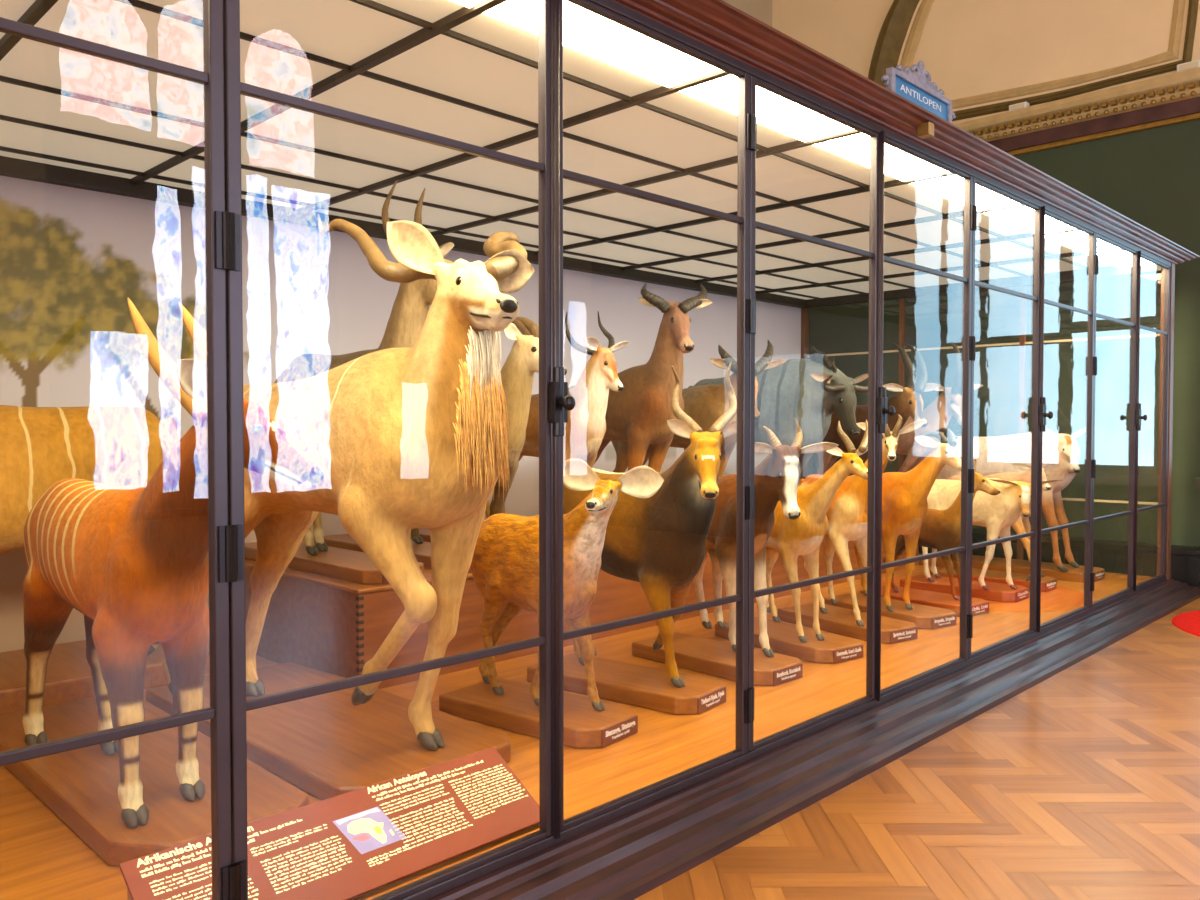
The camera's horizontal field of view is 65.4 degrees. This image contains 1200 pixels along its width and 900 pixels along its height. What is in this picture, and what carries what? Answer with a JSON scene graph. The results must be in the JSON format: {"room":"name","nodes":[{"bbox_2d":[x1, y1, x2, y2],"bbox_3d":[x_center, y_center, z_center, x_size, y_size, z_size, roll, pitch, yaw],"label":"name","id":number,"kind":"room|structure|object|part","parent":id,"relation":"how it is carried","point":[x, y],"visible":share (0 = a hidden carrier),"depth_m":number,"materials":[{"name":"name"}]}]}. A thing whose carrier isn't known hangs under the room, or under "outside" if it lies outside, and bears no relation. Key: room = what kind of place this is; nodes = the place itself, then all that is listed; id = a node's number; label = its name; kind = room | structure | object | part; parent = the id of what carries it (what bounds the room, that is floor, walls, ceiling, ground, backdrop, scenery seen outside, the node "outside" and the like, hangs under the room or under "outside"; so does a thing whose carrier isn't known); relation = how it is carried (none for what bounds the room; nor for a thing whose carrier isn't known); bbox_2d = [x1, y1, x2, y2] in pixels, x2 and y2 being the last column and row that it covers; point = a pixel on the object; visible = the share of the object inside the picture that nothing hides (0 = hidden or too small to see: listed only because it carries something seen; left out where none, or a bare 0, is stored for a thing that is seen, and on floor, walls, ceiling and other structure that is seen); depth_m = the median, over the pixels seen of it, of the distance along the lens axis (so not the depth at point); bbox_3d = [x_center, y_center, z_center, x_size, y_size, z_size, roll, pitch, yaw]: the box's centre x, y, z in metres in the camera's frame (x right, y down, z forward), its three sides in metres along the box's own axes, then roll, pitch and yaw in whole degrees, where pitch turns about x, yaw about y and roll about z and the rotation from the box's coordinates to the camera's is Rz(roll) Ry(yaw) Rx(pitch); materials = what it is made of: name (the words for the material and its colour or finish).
{"room":"museum","nodes":[
{"label":"museum","id":0,"kind":"room"},
{"bbox_2d":[723,0,771,26],"bbox_3d":[-3.031,-2.728,7.264,0.200,8.200,15.400,1,2,45],"label":"wall","id":1,"kind":"structure","parent":0,"point":[761,10],"depth_m":12.22,"materials":[{"name":"beige paint"}]},
{"bbox_2d":[634,598,1199,899],"bbox_3d":[1.813,1.493,2.413,13.653,0.004,15.624,1,2,45],"label":"floor","id":2,"kind":"structure","parent":0,"point":[1083,783],"depth_m":3.75,"materials":[{"name":"brown wood"}]},
{"bbox_2d":[0,0,1199,899],"bbox_3d":[0.370,-0.175,6.478,4.470,3.132,10.475,1,2,45],"label":"display case","id":3,"kind":"object","parent":2,"relation":"on","point":[158,155],"visible":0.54,"depth_m":4.84,"materials":[{"name":"brown wood"}]},
{"bbox_3d":[-2.736,-1.612,3.297,3.920,0.012,1.105,1,2,45],"label":"ceiling panel","id":4,"kind":"part","parent":3,"relation":"part of","materials":[{"name":"beige"}]},
{"bbox_2d":[0,640,209,713],"bbox_3d":[-3.075,1.215,4.963,0.900,0.130,2.120,1,2,45],"label":"base","id":5,"kind":"object","parent":3,"relation":"on","point":[68,673],"visible":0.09,"depth_m":4.84,"materials":[{"name":"brown wood"}]},
{"bbox_2d":[0,405,177,655],"bbox_3d":[-3.211,0.260,4.769,0.557,1.788,2.189,1,2,45],"label":"large tan antelope","id":6,"kind":"object","parent":5,"relation":"on","point":[113,446],"visible":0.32,"depth_m":4.96,"materials":[{"name":"brown fur"}]},
{"bbox_3d":[-1.326,-0.092,1.947,0.040,2.836,1.099,1,2,45],"label":"door","id":7,"kind":"part","parent":3,"relation":"part of","materials":[{"name":"clear glass"}]},
{"bbox_2d":[0,697,307,865],"bbox_3d":[-1.901,1.266,3.768,1.950,0.086,0.660,1,2,45],"label":"base","id":8,"kind":"object","parent":3,"relation":"on","point":[80,786],"visible":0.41,"depth_m":3.44,"materials":[{"name":"brown wood"}]},
{"bbox_2d":[22,298,323,827],"bbox_3d":[-1.690,0.353,3.404,1.861,1.758,0.450,1,2,42],"label":"antelope","id":9,"kind":"object","parent":8,"relation":"on","point":[133,560],"visible":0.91,"depth_m":3.10,"materials":[{"name":"orange fur"}]},
{"bbox_3d":[-1.962,-1.631,4.085,3.920,0.012,1.105,1,2,45],"label":"ceiling panel","id":10,"kind":"part","parent":3,"relation":"part of","materials":[{"name":"beige"}]},
{"bbox_2d":[146,662,510,799],"bbox_3d":[-1.308,1.253,4.321,1.920,0.086,0.840,1,2,45],"label":"base","id":11,"kind":"object","parent":3,"relation":"on","point":[327,746],"visible":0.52,"depth_m":3.96,"materials":[{"name":"brown wood"}]},
{"bbox_2d":[162,214,533,749],"bbox_3d":[-1.001,0.083,4.250,2.315,2.255,1.123,1,2,36],"label":"antelope","id":12,"kind":"object","parent":11,"relation":"on","point":[403,440],"visible":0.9,"depth_m":3.57,"materials":[{"name":"beige fur"}]},
{"bbox_2d":[119,747,538,899],"bbox_3d":[-0.754,1.229,2.938,0.310,0.200,1.318,1,2,45],"label":"information board","id":13,"kind":"object","parent":3,"relation":"on","point":[356,843],"visible":0.88,"depth_m":2.94,"materials":[{"name":"red plastic"}]},
{"bbox_3d":[-0.551,-0.111,2.735,0.040,2.836,1.099,1,2,45],"label":"door","id":14,"kind":"part","parent":3,"relation":"part of","materials":[{"name":"clear glass"}]},
{"bbox_3d":[-0.999,-0.254,7.822,0.001,2.925,9.945,1,2,45],"label":"panel","id":15,"kind":"part","parent":3,"relation":"part of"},
{"bbox_3d":[-0.967,-1.670,7.756,0.090,0.090,9.945,1,2,45],"label":"rail","id":16,"kind":"part","parent":3,"relation":"part of","materials":[{"name":"black metal"}]},
{"bbox_3d":[-1.187,-1.651,4.872,3.920,0.012,1.105,1,2,45],"label":"ceiling panel","id":17,"kind":"part","parent":3,"relation":"part of","materials":[{"name":"beige"}]},
{"bbox_2d":[451,0,483,7],"bbox_3d":[-0.709,-1.583,2.853,0.355,0.020,1.045,1,2,45],"label":"diffuser","id":18,"kind":"object","parent":3,"relation":"attached to","point":[468,3],"depth_m":3.32,"materials":[{"name":"white plastic"}]},
{"bbox_2d":[439,677,637,748],"bbox_3d":[-0.287,1.249,4.470,0.960,0.086,0.420,1,2,38],"label":"base","id":19,"kind":"object","parent":3,"relation":"on","point":[516,710],"visible":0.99,"depth_m":4.35,"materials":[{"name":"brown wood"}]},
{"bbox_2d":[470,458,663,710],"bbox_3d":[-0.236,0.620,4.381,0.346,1.176,1.181,-1,2,-41],"label":"small golden antelope","id":20,"kind":"object","parent":19,"relation":"on","point":[504,567],"visible":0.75,"depth_m":4.33,"materials":[{"name":"brown fur"}]},
{"bbox_3d":[-0.412,-1.670,5.660,3.920,0.012,1.105,1,2,45],"label":"ceiling panel","id":21,"kind":"part","parent":3,"relation":"part of","materials":[{"name":"beige glass"}]},
{"bbox_2d":[245,540,918,688],"bbox_3d":[0.342,0.935,7.809,1.812,0.551,6.422,1,2,45],"label":"platform","id":22,"kind":"object","parent":3,"relation":"on","point":[335,626],"visible":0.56,"depth_m":5.40,"materials":[{"name":"brown wood"}]},
{"bbox_2d":[245,542,423,583],"bbox_3d":[-1.685,0.671,5.714,1.690,0.078,0.400,1,2,45],"label":"base","id":23,"kind":"object","parent":22,"relation":"on","point":[343,564],"visible":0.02,"depth_m":5.38,"materials":[{"name":"brown wood"}]},
{"bbox_2d":[274,180,453,561],"bbox_3d":[-1.375,-0.439,5.397,1.641,2.154,0.522,1,2,43],"label":"antelope","id":24,"kind":"object","parent":23,"relation":"on","point":[410,308],"visible":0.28,"depth_m":5.12,"materials":[{"name":"brown fur"}]},
{"bbox_2d":[314,534,470,571],"bbox_3d":[-1.278,0.661,6.128,1.690,0.078,0.400,1,2,45],"label":"base","id":25,"kind":"object","parent":22,"relation":"on","point":[422,551],"visible":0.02,"depth_m":6.20,"materials":[{"name":"brown wood"}]},
{"bbox_2d":[411,317,566,543],"bbox_3d":[-0.849,-0.076,5.705,1.758,1.415,0.405,1,2,45],"label":"antelope","id":26,"kind":"object","parent":25,"relation":"on","point":[517,372],"visible":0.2,"depth_m":5.25,"materials":[{"name":"beige fur"}]},
{"bbox_2d":[411,528,430,541],"bbox_3d":[-0.804,0.649,6.616,1.680,0.078,0.500,1,2,45],"label":"specimen base","id":27,"kind":"object","parent":22,"relation":"on","point":[424,533],"visible":0.02,"depth_m":6.74,"materials":[{"name":"brown wood"}]},
{"bbox_2d":[485,311,629,518],"bbox_3d":[-0.364,-0.138,6.223,0.431,1.512,1.434,-1,2,-44],"label":"lyre horned tan antelope","id":28,"kind":"object","parent":27,"relation":"on","point":[585,428],"visible":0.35,"depth_m":5.79,"materials":[{"name":"beige fur"}]},
{"bbox_3d":[-0.300,0.636,7.129,1.680,0.078,0.500,1,2,45],"label":"specimen base","id":29,"kind":"object","parent":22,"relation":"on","visible":0},
{"bbox_2d":[568,283,712,471],"bbox_3d":[0.196,-0.282,6.691,0.607,1.775,1.421,-1,2,-44],"label":"bent horned antelope","id":30,"kind":"object","parent":29,"relation":"on","point":[638,414],"visible":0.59,"depth_m":6.31,"materials":[{"name":"brown fur"}]},
{"bbox_3d":[0.233,0.623,7.671,1.680,0.078,0.500,1,2,45],"label":"specimen base","id":31,"kind":"object","parent":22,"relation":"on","visible":0},
{"bbox_2d":[611,340,786,477],"bbox_3d":[0.714,-0.130,7.290,0.731,1.443,1.581,-1,2,-44],"label":"hooked horned antelope","id":32,"kind":"object","parent":31,"relation":"on","point":[704,404],"visible":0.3,"depth_m":6.91,"materials":[{"name":"brown fur"}]},
{"bbox_3d":[0.963,0.605,8.412,1.680,0.078,0.500,1,2,45],"label":"specimen base","id":33,"kind":"object","parent":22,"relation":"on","visible":0},
{"bbox_2d":[684,346,884,471],"bbox_3d":[1.470,-0.141,7.932,0.586,1.434,1.957,-1,2,-38],"label":"grey bovine","id":34,"kind":"object","parent":33,"relation":"on","point":[808,391],"visible":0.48,"depth_m":7.52,"materials":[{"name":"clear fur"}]},
{"bbox_3d":[1.706,0.586,9.167,1.680,0.078,0.500,1,2,45],"label":"specimen base","id":35,"kind":"object","parent":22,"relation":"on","visible":0},
{"bbox_2d":[820,343,940,475],"bbox_3d":[2.259,-0.209,8.650,0.560,1.530,1.740,-1,2,-44],"label":"dark horned antelope","id":36,"kind":"object","parent":35,"relation":"on","point":[908,402],"visible":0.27,"depth_m":8.20,"materials":[{"name":"brown fur"}]},
{"bbox_3d":[2.288,0.572,9.759,1.680,0.078,0.500,1,2,45],"label":"specimen base","id":37,"kind":"object","parent":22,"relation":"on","visible":0},
{"bbox_2d":[817,340,982,474],"bbox_3d":[2.815,-0.245,9.202,1.745,1.575,0.571,1,2,45],"label":"pinkish grey antelope","id":38,"kind":"object","parent":37,"relation":"on","point":[938,414],"visible":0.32,"depth_m":8.81,"materials":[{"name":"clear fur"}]},
{"bbox_2d":[483,0,720,87],"bbox_3d":[0.066,-1.603,3.641,0.355,0.020,1.045,1,2,45],"label":"diffuser","id":39,"kind":"object","parent":3,"relation":"attached to","point":[589,33],"depth_m":3.67,"materials":[{"name":"white plastic"}]},
{"bbox_2d":[527,653,725,714],"bbox_3d":[0.143,1.237,4.978,1.060,0.086,0.420,1,2,38],"label":"base","id":40,"kind":"object","parent":3,"relation":"on","point":[647,687],"visible":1,"depth_m":4.80,"materials":[{"name":"brown wood"}]},
{"bbox_2d":[563,362,736,687],"bbox_3d":[0.280,0.362,5.070,1.347,1.656,0.694,1,2,45],"label":"dark lyre horned antelope","id":41,"kind":"object","parent":40,"relation":"on","point":[658,541],"visible":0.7,"depth_m":4.66,"materials":[{"name":"brown fur"}]},
{"bbox_3d":[0.224,-0.130,3.522,0.040,2.836,1.099,1,2,45],"label":"door","id":42,"kind":"part","parent":3,"relation":"part of","materials":[{"name":"clear glass"}]},
{"bbox_3d":[0.363,-1.689,6.448,3.920,0.012,1.105,1,2,45],"label":"ceiling panel","id":43,"kind":"part","parent":3,"relation":"part of","materials":[{"name":"beige glass"}]},
{"bbox_2d":[632,632,802,685],"bbox_3d":[0.692,1.224,5.505,0.420,0.086,1.010,-1,2,-43],"label":"base","id":44,"kind":"object","parent":3,"relation":"on","point":[691,652],"visible":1,"depth_m":5.36,"materials":[{"name":"brown wood"}]},
{"bbox_2d":[693,418,838,656],"bbox_3d":[0.808,0.494,5.579,0.556,1.368,1.157,-1,2,-29],"label":"white faced antelope","id":45,"kind":"object","parent":44,"relation":"on","point":[777,477],"visible":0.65,"depth_m":5.33,"materials":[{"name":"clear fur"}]},
{"bbox_3d":[1.138,-1.708,7.235,3.920,0.012,1.105,1,2,45],"label":"ceiling panel","id":46,"kind":"part","parent":3,"relation":"part of","materials":[{"name":"beige"}]},
{"bbox_2d":[679,75,853,141],"bbox_3d":[0.841,-1.622,4.428,0.355,0.020,1.045,1,2,45],"label":"diffuser","id":47,"kind":"object","parent":3,"relation":"attached to","point":[773,111],"depth_m":4.45,"materials":[{"name":"white plastic"}]},
{"bbox_3d":[1.772,-0.170,5.098,0.050,2.902,9.945,1,2,45],"label":"rail","id":48,"kind":"part","parent":3,"relation":"part of","materials":[{"name":"brown metal"}]},
{"bbox_2d":[715,617,862,663],"bbox_3d":[1.215,1.212,5.992,0.420,0.086,0.960,-1,2,-35],"label":"base","id":49,"kind":"object","parent":3,"relation":"on","point":[783,637],"visible":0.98,"depth_m":5.74,"materials":[{"name":"brown wood"}]},
{"bbox_2d":[766,420,867,642],"bbox_3d":[1.277,0.489,5.986,0.499,1.356,1.336,-1,2,-27],"label":"antelope","id":50,"kind":"object","parent":49,"relation":"on","point":[789,539],"visible":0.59,"depth_m":5.71,"materials":[{"name":"orange fur"}]},
{"bbox_3d":[2.467,-0.322,11.332,0.080,2.910,0.100,1,2,45],"label":"corner post","id":51,"kind":"part","parent":3,"relation":"part of","materials":[{"name":"brown wood"}]},
{"bbox_3d":[0.998,-0.149,4.310,0.040,2.836,1.099,1,2,45],"label":"door","id":52,"kind":"part","parent":3,"relation":"part of","materials":[{"name":"clear glass"}]},
{"bbox_3d":[1.913,-1.728,8.023,3.920,0.012,1.105,1,2,45],"label":"ceiling panel","id":53,"kind":"part","parent":3,"relation":"part of","materials":[{"name":"beige glass"}]},
{"bbox_2d":[778,603,917,643],"bbox_3d":[1.727,1.200,6.507,0.420,0.086,0.960,-1,2,-33],"label":"base","id":54,"kind":"object","parent":3,"relation":"on","point":[838,620],"visible":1,"depth_m":6.34,"materials":[{"name":"brown wood"}]},
{"bbox_2d":[799,414,925,626],"bbox_3d":[1.746,0.455,6.531,0.451,1.400,1.092,-1,2,-21],"label":"staring gazelle","id":55,"kind":"object","parent":54,"relation":"on","point":[846,515],"visible":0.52,"depth_m":6.30,"materials":[{"name":"orange fur"}]},
{"bbox_2d":[814,133,947,180],"bbox_3d":[1.616,-1.641,5.216,0.355,0.020,1.045,1,2,45],"label":"diffuser","id":56,"kind":"object","parent":3,"relation":"attached to","point":[903,166],"depth_m":5.23,"materials":[{"name":"white plastic"}]},
{"bbox_2d":[823,593,956,628],"bbox_3d":[2.147,1.189,6.935,0.420,0.086,0.960,-1,2,-33],"label":"base","id":57,"kind":"object","parent":3,"relation":"on","point":[923,616],"visible":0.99,"depth_m":6.67,"materials":[{"name":"brown wood"}]},
{"bbox_2d":[853,428,960,611],"bbox_3d":[2.189,0.491,6.865,0.462,1.311,1.238,-1,2,-26],"label":"antelope","id":58,"kind":"object","parent":57,"relation":"on","point":[904,494],"visible":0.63,"depth_m":6.58,"materials":[{"name":"orange fur"}]},
{"bbox_3d":[2.687,-1.747,8.810,3.920,0.012,1.105,1,2,45],"label":"ceiling panel","id":59,"kind":"part","parent":3,"relation":"part of","materials":[{"name":"beige glass"}]},
{"bbox_3d":[0.370,-1.692,6.441,4.310,0.097,10.315,1,2,45],"label":"cornice","id":60,"kind":"part","parent":3,"relation":"part of","materials":[{"name":"brown wood"}]},
{"bbox_2d":[881,60,955,122],"bbox_3d":[1.802,-1.951,5.251,0.040,0.475,0.927,1,2,45],"label":"board","id":61,"kind":"object","parent":3,"relation":"on","point":[916,87],"visible":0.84,"depth_m":5.22,"materials":[{"name":"blue metal"}]},
{"bbox_3d":[1.799,-1.884,5.256,0.016,0.280,0.670,1,2,45],"label":"enamel plate","id":62,"kind":"part","parent":61,"relation":"part of","materials":[{"name":"blue metal"}]},
{"bbox_2d":[860,586,988,616],"bbox_3d":[2.544,1.180,7.314,0.420,0.086,0.910,-1,2,-39],"label":"base","id":63,"kind":"object","parent":3,"relation":"on","point":[929,598],"visible":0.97,"depth_m":7.13,"materials":[{"name":"brown wood"}]},
{"bbox_2d":[882,459,1000,599],"bbox_3d":[2.589,0.602,7.249,0.274,1.070,0.978,-1,2,-42],"label":"brown antelope","id":64,"kind":"object","parent":63,"relation":"on","point":[940,530],"visible":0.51,"depth_m":7.11,"materials":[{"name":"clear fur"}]},
{"bbox_3d":[1.773,-0.169,5.098,0.040,2.836,1.099,1,2,45],"label":"door","id":65,"kind":"part","parent":3,"relation":"part of","materials":[{"name":"clear glass"}]},
{"bbox_3d":[3.462,-1.766,9.598,3.920,0.012,1.105,1,2,45],"label":"ceiling panel","id":66,"kind":"part","parent":3,"relation":"part of","materials":[{"name":"beige glass"}]},
{"bbox_2d":[900,574,1028,601],"bbox_3d":[3.081,1.165,7.899,0.960,0.086,0.420,1,2,45],"label":"base","id":67,"kind":"object","parent":3,"relation":"on","point":[999,592],"visible":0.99,"depth_m":7.73,"materials":[{"name":"brown wood"}]},
{"bbox_2d":[922,478,1061,589],"bbox_3d":[3.149,0.677,7.731,0.367,0.897,1.159,-1,2,-41],"label":"antelope","id":68,"kind":"object","parent":67,"relation":"on","point":[997,513],"visible":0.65,"depth_m":7.59,"materials":[{"name":"beige fur"}]},
{"bbox_2d":[910,175,1019,210],"bbox_3d":[2.391,-1.660,6.004,0.355,0.020,1.045,1,2,45],"label":"diffuser","id":69,"kind":"object","parent":3,"relation":"attached to","point":[951,187],"depth_m":6.01,"materials":[{"name":"white plastic"}]},
{"bbox_3d":[3.808,-1.724,9.936,3.840,0.090,0.100,1,2,45],"label":"rail","id":70,"kind":"part","parent":3,"relation":"part of","materials":[{"name":"black metal"}]},
{"bbox_2d":[929,567,1056,591],"bbox_3d":[3.519,1.154,8.380,1.010,0.086,0.420,1,2,45],"label":"base","id":71,"kind":"object","parent":3,"relation":"on","point":[1048,583],"visible":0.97,"depth_m":8.18,"materials":[{"name":"brown wood"}]},
{"bbox_2d":[944,463,1059,581],"bbox_3d":[3.485,0.608,8.342,1.046,1.005,0.537,1,2,45],"label":"pinkish antelope","id":72,"kind":"object","parent":71,"relation":"on","point":[1022,525],"visible":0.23,"depth_m":8.13,"materials":[{"name":"beige fur"}]},
{"bbox_3d":[2.548,-0.188,5.885,0.040,2.836,1.099,1,2,45],"label":"door","id":73,"kind":"part","parent":3,"relation":"part of","materials":[{"name":"clear glass"}]},
{"bbox_2d":[920,555,1104,581],"bbox_3d":[4.001,1.136,9.112,1.610,0.086,0.500,1,2,45],"label":"base","id":74,"kind":"object","parent":3,"relation":"on","point":[1074,574],"visible":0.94,"depth_m":8.82,"materials":[{"name":"brown wood"}]},
{"bbox_2d":[936,428,1085,570],"bbox_3d":[3.909,0.440,9.106,1.472,1.304,0.501,1,2,42],"label":"white antelope","id":75,"kind":"object","parent":74,"relation":"on","point":[993,455],"visible":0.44,"depth_m":8.80,"materials":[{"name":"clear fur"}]},
{"bbox_2d":[984,206,1074,232],"bbox_3d":[3.166,-1.680,6.791,0.355,0.020,1.045,1,2,45],"label":"diffuser","id":76,"kind":"object","parent":3,"relation":"attached to","point":[1022,217],"depth_m":6.77,"materials":[{"name":"white plastic"}]},
{"bbox_3d":[3.323,-0.207,6.673,0.040,2.836,1.099,1,2,45],"label":"door","id":77,"kind":"part","parent":3,"relation":"part of","materials":[{"name":"clear glass"}]},
{"bbox_2d":[1045,231,1119,252],"bbox_3d":[3.940,-1.699,7.579,0.355,0.020,1.045,1,2,45],"label":"diffuser","id":78,"kind":"object","parent":3,"relation":"attached to","point":[1076,240],"depth_m":7.57,"materials":[{"name":"white plastic"}]},
{"bbox_3d":[4.098,-0.227,7.460,0.040,2.836,1.099,1,2,45],"label":"door","id":79,"kind":"part","parent":3,"relation":"part of","materials":[{"name":"clear glass"}]},
{"bbox_2d":[1097,250,1153,267],"bbox_3d":[4.715,-1.718,8.367,0.355,0.020,1.045,1,2,45],"label":"diffuser","id":80,"kind":"object","parent":3,"relation":"attached to","point":[1120,258],"depth_m":8.38,"materials":[{"name":"white plastic"}]},
{"bbox_3d":[4.838,-0.245,8.213,0.040,2.836,1.002,1,2,45],"label":"door","id":81,"kind":"part","parent":3,"relation":"part of","materials":[{"name":"clear glass"}]},
{"bbox_3d":[5.221,-0.256,8.620,0.090,2.910,0.105,1,2,45],"label":"corner post","id":82,"kind":"part","parent":3,"relation":"part of","materials":[{"name":"brown wood"}]},
{"bbox_2d":[919,529,1199,588],"bbox_3d":[4.726,1.114,9.969,3.000,0.385,0.300,1,2,45],"label":"baseboard","id":83,"kind":"structure","parent":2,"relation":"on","point":[1109,555],"depth_m":9.36,"materials":[{"name":"black paint"}]},
{"bbox_3d":[4.659,1.115,9.844,2.840,0.210,0.017,1,2,45],"label":"slat panel","id":84,"kind":"part","parent":83,"relation":"part of","materials":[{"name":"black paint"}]},
{"bbox_3d":[4.726,0.949,9.965,3.000,0.055,0.300,1,2,45],"label":"seat","id":85,"kind":"part","parent":83,"relation":"part of","materials":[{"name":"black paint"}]},
{"bbox_2d":[1172,610,1199,636],"bbox_3d":[5.387,1.373,6.968,1.920,0.014,1.920,1,2,45],"label":"round rug","id":86,"kind":"object","parent":2,"relation":"on","point":[1189,622],"visible":1,"depth_m":7.35,"materials":[{"name":"red fabric"}]},
{"bbox_2d":[772,0,1199,546],"bbox_3d":[7.075,-2.746,7.985,13.200,8.200,0.200,1,2,45],"label":"wall","id":87,"kind":"structure","parent":0,"point":[1151,177],"depth_m":9.90,"materials":[{"name":"green paint"}]},
{"bbox_2d":[868,0,919,87],"bbox_3d":[3.740,-5.042,10.975,1.487,2.225,0.145,1,2,45],"label":"trim","id":88,"kind":"structure","parent":87,"relation":"attached to","point":[892,34],"depth_m":11.19,"materials":[{"name":"brown paint"}]},
{"bbox_2d":[900,0,933,67],"bbox_3d":[3.975,-4.973,10.822,1.268,2.164,0.035,1,2,45],"label":"trim","id":89,"kind":"structure","parent":87,"relation":"attached to","point":[917,28],"depth_m":11.05,"materials":[{"name":"beige paint"}]},
{"bbox_2d":[951,51,1178,108],"bbox_3d":[4.775,-3.943,10.060,2.557,0.189,0.035,1,2,45],"label":"trim","id":90,"kind":"structure","parent":87,"relation":"attached to","point":[1167,56],"depth_m":9.95,"materials":[{"name":"beige paint"}]},
{"bbox_2d":[952,60,1184,120],"bbox_3d":[4.842,-3.812,9.976,2.530,0.157,0.065,1,2,45],"label":"trim","id":91,"kind":"structure","parent":87,"relation":"attached to","point":[1004,106],"depth_m":9.87,"materials":[{"name":"brown paint"}]},
{"bbox_2d":[954,67,1199,141],"bbox_3d":[6.910,-3.497,7.799,13.200,0.230,0.270,1,2,45],"label":"trim","id":92,"kind":"structure","parent":87,"relation":"attached to","point":[1192,75],"depth_m":9.58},
{"bbox_2d":[1009,101,1029,110],"bbox_3d":[4.527,-3.696,10.096,0.190,0.085,0.110,1,2,45],"label":"lamp","id":93,"kind":"object","parent":92,"relation":"on","point":[1025,104],"visible":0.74,"depth_m":10.04,"materials":[{"name":"white plastic"}]},
{"bbox_2d":[1177,59,1199,71],"bbox_3d":[5.668,-3.672,8.975,0.209,0.094,0.110,1,2,45],"label":"lamp","id":94,"kind":"object","parent":92,"relation":"on","point":[1193,64],"visible":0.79,"depth_m":8.94,"materials":[{"name":"white plastic"}]},
{"bbox_2d":[988,97,1199,151],"bbox_3d":[6.993,-3.311,7.887,13.200,0.165,0.035,1,2,45],"label":"trim","id":95,"kind":"structure","parent":87,"relation":"attached to","point":[1188,106],"depth_m":9.65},
{"bbox_2d":[1006,113,1199,155],"bbox_3d":[6.984,-3.206,7.881,13.200,0.055,0.060,1,2,45],"label":"trim","id":96,"kind":"structure","parent":87,"relation":"attached to","point":[1192,117],"depth_m":9.60,"materials":[{"name":"gold metal"}]},
{"bbox_2d":[1168,0,1184,57],"bbox_3d":[5.667,-4.334,9.174,0.153,0.964,0.035,1,2,45],"label":"trim","id":97,"kind":"structure","parent":87,"relation":"attached to","point":[1179,5],"depth_m":9.17,"materials":[{"name":"beige paint"}]},
{"bbox_2d":[1182,0,1198,62],"bbox_3d":[5.738,-4.258,9.084,0.139,1.028,0.065,1,2,45],"label":"trim","id":98,"kind":"structure","parent":87,"relation":"attached to","point":[1193,4],"depth_m":9.08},
{"bbox_2d":[1195,477,1199,488],"bbox_3d":[6.835,-1.776,7.992,2.920,4.340,0.160,1,2,45],"label":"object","id":99,"kind":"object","parent":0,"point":[1197,480],"depth_m":9.00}
]}

